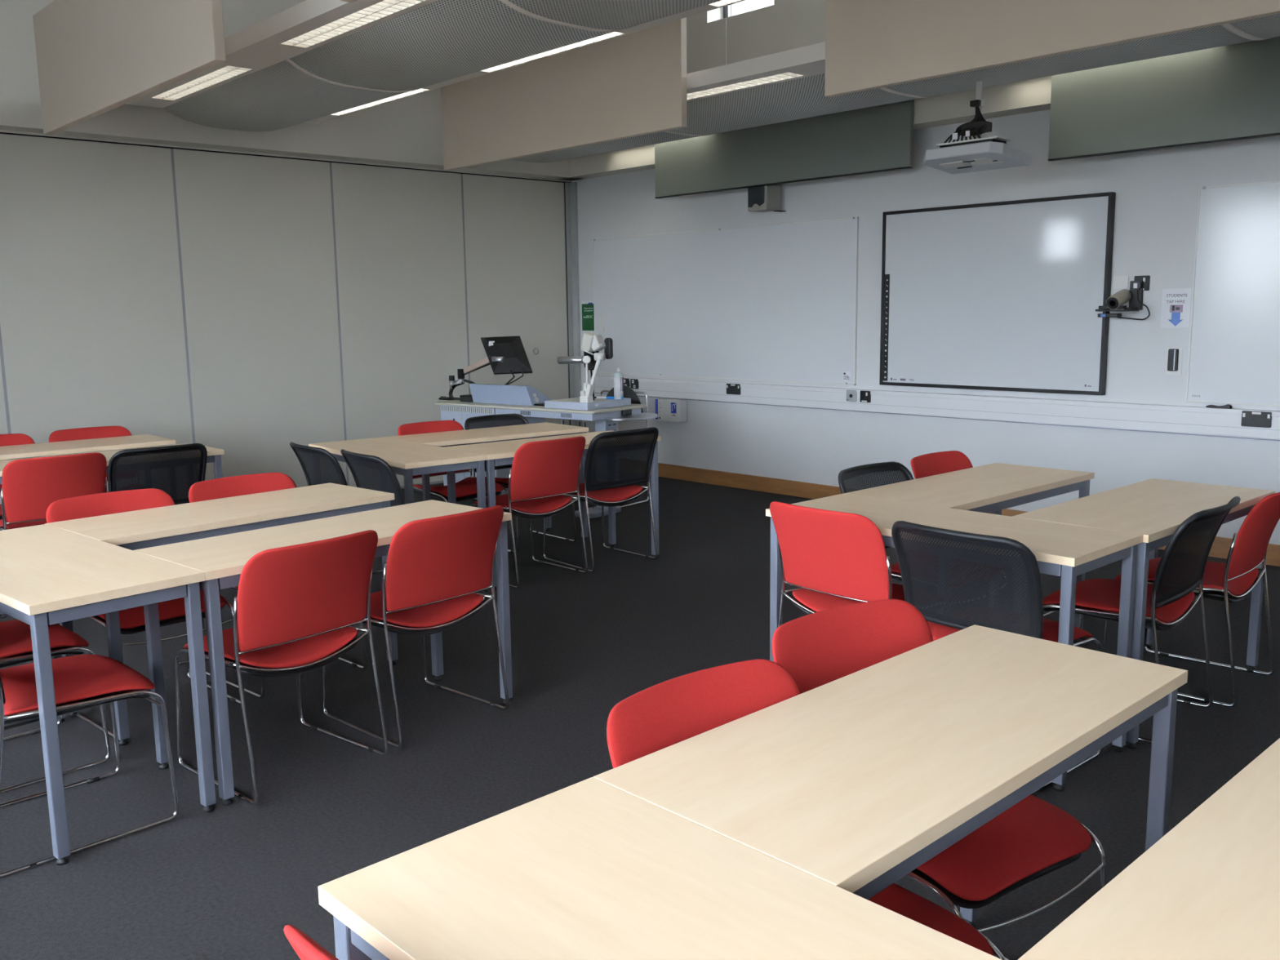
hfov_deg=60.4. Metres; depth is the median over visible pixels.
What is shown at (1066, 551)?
table
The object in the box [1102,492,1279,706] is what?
chair
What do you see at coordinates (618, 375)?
bottle
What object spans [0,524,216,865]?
table
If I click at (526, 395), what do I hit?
control console
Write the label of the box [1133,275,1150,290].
wall socket
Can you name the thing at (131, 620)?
chair
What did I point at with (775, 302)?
whiteboard
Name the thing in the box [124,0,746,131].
ceiling panel
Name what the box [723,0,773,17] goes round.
window
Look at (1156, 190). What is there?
wall
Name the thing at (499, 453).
table
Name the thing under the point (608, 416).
shelf
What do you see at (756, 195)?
grille
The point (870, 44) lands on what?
acoustic baffle
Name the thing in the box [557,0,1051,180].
wall
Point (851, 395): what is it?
wall socket
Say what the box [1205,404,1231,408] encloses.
marker pen
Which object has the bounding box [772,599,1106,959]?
chair
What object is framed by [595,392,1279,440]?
trim
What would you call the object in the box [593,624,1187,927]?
table
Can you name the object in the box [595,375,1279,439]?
wall trunking
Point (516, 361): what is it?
computer monitor
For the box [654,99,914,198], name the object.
panel
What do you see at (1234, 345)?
whiteboard
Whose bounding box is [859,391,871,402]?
wall socket
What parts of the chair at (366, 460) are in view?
backrest, panel, frame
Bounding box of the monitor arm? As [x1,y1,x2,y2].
[439,355,504,399]
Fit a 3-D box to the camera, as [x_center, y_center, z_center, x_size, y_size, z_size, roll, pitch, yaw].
[2.818,-1.074,6.530,0.176,0.119,0.150,-9,12,-42]
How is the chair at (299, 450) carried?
on the floor
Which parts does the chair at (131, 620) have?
frame, backrest, seat, frame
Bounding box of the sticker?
[842,371,850,381]
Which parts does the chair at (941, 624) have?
panel, backrest, seat, frame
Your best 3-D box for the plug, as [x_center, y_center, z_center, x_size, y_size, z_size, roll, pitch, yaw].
[2.942,-1.062,6.515,0.064,0.227,0.184,-9,12,-42]
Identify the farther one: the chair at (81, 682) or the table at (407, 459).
the table at (407, 459)
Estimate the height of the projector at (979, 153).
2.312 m
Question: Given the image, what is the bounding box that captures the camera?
[1098,288,1131,309]
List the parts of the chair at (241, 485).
frame, backrest, frame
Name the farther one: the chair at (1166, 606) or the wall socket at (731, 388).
the wall socket at (731, 388)
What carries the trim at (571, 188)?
attached to the wall at (1156, 190)
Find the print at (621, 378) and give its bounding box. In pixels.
[620,377,623,391]
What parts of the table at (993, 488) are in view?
leg, leg, leg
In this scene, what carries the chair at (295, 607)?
on the floor
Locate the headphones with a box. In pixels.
[583,337,613,399]
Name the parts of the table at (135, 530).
leg, leg, leg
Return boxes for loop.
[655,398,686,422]
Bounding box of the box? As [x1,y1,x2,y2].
[459,394,473,402]
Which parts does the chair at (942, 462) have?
backrest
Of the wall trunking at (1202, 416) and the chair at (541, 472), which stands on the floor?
the chair at (541, 472)
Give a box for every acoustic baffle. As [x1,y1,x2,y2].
[32,0,226,135]
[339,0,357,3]
[440,17,687,170]
[824,0,1279,97]
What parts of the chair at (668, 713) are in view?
backrest, seat, frame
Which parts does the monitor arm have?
arm, arm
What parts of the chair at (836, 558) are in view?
frame, seat rail, rail, backrest, seat, frame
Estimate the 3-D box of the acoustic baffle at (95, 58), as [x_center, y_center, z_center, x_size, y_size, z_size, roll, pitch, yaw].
[-2.745,-2.954,5.623,0.050,1.978,2.620,-9,12,-42]
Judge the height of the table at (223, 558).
0.730 m
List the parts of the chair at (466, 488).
frame, backrest, rail, seat, frame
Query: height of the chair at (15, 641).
0.792 m
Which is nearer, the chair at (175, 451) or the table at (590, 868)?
the table at (590, 868)
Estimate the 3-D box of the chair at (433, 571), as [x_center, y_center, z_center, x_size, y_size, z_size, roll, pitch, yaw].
[-0.809,0.476,3.977,0.584,0.792,0.494,7,12,42]
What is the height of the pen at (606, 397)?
0.017 m
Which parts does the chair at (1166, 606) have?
frame, seat, frame, seat rail, panel, backrest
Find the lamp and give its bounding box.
[556,355,591,391]
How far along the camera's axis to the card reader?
6.42 m
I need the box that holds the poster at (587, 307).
[581,301,594,332]
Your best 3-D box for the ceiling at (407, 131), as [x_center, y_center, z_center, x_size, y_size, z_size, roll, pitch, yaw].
[-3.792,-3.232,7.234,8.500,1.892,0.500,-9,12,-42]
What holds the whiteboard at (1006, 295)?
attached to the wall at (1156, 190)
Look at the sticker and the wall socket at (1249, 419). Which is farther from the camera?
the sticker
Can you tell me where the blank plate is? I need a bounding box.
[1112,275,1128,288]
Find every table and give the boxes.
[0,434,177,499]
[0,443,224,617]
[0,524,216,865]
[44,482,398,745]
[133,499,512,805]
[308,436,488,591]
[317,777,1001,959]
[385,422,588,540]
[444,430,661,590]
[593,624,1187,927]
[765,493,1143,791]
[844,462,1094,628]
[1012,478,1275,748]
[1017,737,1279,959]
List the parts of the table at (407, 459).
leg, leg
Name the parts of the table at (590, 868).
leg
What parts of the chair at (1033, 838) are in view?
backrest, frame, seat, frame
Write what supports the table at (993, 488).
on the floor
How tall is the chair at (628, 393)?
0.896 m
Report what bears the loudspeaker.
attached to the wall at (1156, 190)
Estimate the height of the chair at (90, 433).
0.792 m
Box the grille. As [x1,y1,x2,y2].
[747,186,764,207]
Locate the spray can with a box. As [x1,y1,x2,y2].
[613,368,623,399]
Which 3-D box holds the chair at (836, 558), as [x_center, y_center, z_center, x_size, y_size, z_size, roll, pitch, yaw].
[0.795,0.454,3.981,0.584,0.792,0.494,-9,12,-41]
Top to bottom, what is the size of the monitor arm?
0.372 m
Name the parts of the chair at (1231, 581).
frame, seat, frame, rail, seat rail, backrest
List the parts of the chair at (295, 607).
frame, seat, rail, seat rail, backrest, frame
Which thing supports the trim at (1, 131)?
attached to the ceiling at (407, 131)
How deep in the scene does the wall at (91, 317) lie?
8.30 m
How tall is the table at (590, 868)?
0.730 m
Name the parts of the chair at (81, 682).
backrest, frame, seat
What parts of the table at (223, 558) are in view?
leg, leg, leg, leg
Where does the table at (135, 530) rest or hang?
on the floor
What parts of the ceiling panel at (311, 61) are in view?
plate, perforated panel, perforated panel, perforated panel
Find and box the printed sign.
[1160,288,1191,328]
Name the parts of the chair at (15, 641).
frame, seat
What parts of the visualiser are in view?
arm mount, plate, camera arm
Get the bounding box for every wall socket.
[623,377,630,387]
[630,378,638,388]
[726,383,740,395]
[846,390,857,401]
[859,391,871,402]
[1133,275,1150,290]
[1240,410,1271,427]
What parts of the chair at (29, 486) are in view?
frame, seat, rail, frame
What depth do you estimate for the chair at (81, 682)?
3.15 m
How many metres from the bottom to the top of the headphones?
0.445 m
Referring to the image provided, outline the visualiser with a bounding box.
[544,332,631,410]
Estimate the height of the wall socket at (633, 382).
0.086 m
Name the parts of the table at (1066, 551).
leg, leg, leg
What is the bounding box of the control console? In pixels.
[469,383,551,405]
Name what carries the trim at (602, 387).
attached to the wall at (1156, 190)
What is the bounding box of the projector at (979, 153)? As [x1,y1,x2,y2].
[923,80,1031,173]
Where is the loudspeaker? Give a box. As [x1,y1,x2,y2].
[747,183,786,212]
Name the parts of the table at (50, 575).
leg, leg, leg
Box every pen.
[594,396,622,399]
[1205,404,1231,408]
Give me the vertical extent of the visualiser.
0.542 m
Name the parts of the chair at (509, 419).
frame, seat, backrest, panel, frame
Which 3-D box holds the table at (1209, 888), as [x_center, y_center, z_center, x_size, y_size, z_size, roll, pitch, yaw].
[1.015,0.861,1.527,1.182,0.730,0.474,-9,12,-43]
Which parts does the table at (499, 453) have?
leg, leg, leg, leg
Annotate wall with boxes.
[0,133,568,526]
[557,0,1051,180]
[572,109,1279,544]
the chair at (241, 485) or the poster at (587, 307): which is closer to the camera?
the chair at (241, 485)
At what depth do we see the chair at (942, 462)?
5.06 m
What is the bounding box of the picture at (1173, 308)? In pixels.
[1169,304,1182,312]
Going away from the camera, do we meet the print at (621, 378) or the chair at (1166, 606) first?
the chair at (1166, 606)
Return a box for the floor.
[0,471,1279,959]
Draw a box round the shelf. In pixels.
[604,413,657,421]
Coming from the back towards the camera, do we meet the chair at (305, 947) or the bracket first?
the bracket
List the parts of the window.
frame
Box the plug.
[1117,281,1150,319]
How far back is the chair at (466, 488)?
6.73 m
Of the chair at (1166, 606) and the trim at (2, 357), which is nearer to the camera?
the chair at (1166, 606)
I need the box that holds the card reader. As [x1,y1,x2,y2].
[1165,347,1182,374]
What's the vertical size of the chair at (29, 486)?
0.792 m
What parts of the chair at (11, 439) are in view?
seat, backrest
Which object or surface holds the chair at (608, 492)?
on the floor
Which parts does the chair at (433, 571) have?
frame, seat, rail, seat rail, backrest, frame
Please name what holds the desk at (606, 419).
on the floor
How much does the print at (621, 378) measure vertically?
0.100 m
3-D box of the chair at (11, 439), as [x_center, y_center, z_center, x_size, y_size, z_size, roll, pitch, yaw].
[-3.629,0.159,6.282,0.494,0.792,0.584,-9,12,-42]
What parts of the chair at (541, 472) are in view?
frame, seat, rail, seat rail, backrest, frame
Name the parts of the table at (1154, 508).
leg, leg, leg, leg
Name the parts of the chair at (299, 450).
panel, backrest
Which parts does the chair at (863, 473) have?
panel, backrest, frame, seat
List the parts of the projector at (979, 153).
underside panel, connector panel, mount plate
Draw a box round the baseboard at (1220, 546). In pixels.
[591,455,1279,566]
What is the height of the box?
0.050 m
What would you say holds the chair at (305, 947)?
on the floor
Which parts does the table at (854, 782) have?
leg, leg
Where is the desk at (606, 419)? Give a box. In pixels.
[434,399,657,518]
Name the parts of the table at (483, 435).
leg, leg, leg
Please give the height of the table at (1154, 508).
0.730 m
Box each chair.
[0,433,35,519]
[0,452,106,530]
[0,619,110,793]
[0,654,178,878]
[45,488,245,740]
[48,426,144,492]
[107,443,207,504]
[174,529,388,805]
[188,472,367,698]
[283,924,338,959]
[289,441,398,573]
[322,505,509,748]
[340,448,485,602]
[397,420,513,552]
[464,413,576,553]
[470,435,587,588]
[542,426,658,572]
[569,385,648,507]
[606,658,1005,959]
[769,501,953,627]
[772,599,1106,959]
[838,461,1008,610]
[891,520,1102,795]
[911,450,1013,608]
[1043,496,1240,743]
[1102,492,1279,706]
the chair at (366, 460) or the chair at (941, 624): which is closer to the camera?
the chair at (941, 624)
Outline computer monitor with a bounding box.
[480,335,532,384]
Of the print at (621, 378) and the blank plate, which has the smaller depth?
the blank plate
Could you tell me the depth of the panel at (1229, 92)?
6.06 m
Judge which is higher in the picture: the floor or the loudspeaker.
the loudspeaker
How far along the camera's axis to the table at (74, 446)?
6.40 m
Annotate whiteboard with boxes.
[592,217,858,385]
[879,191,1115,395]
[1185,180,1279,406]
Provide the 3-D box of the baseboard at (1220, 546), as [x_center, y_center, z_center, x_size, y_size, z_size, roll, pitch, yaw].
[2.962,0.331,6.782,0.018,0.121,10.320,-9,12,-42]
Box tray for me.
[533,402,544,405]
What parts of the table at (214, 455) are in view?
leg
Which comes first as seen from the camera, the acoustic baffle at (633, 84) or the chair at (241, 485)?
the chair at (241, 485)
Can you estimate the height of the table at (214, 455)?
0.730 m
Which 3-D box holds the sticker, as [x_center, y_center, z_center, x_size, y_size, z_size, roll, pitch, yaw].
[1.532,-0.770,8.142,0.002,0.068,0.072,-9,12,-42]
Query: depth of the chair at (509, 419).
7.11 m
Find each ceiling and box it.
[0,0,582,181]
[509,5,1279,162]
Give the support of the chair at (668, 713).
on the floor
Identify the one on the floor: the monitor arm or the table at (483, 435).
the table at (483, 435)
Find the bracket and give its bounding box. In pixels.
[1095,280,1143,317]
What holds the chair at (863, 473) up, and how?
on the floor
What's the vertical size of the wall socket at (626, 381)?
0.088 m
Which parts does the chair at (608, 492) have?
frame, seat, seat rail, backrest, panel, frame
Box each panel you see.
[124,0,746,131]
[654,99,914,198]
[1048,36,1279,161]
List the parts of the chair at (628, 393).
backrest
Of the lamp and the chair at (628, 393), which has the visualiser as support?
the lamp
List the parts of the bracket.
shelf plate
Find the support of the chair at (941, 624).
on the floor
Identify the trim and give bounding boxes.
[0,129,572,182]
[0,148,569,491]
[564,182,582,426]
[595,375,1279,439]
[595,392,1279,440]
[601,386,1275,430]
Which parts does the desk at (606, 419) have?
cabinet door, modesty panel, column leg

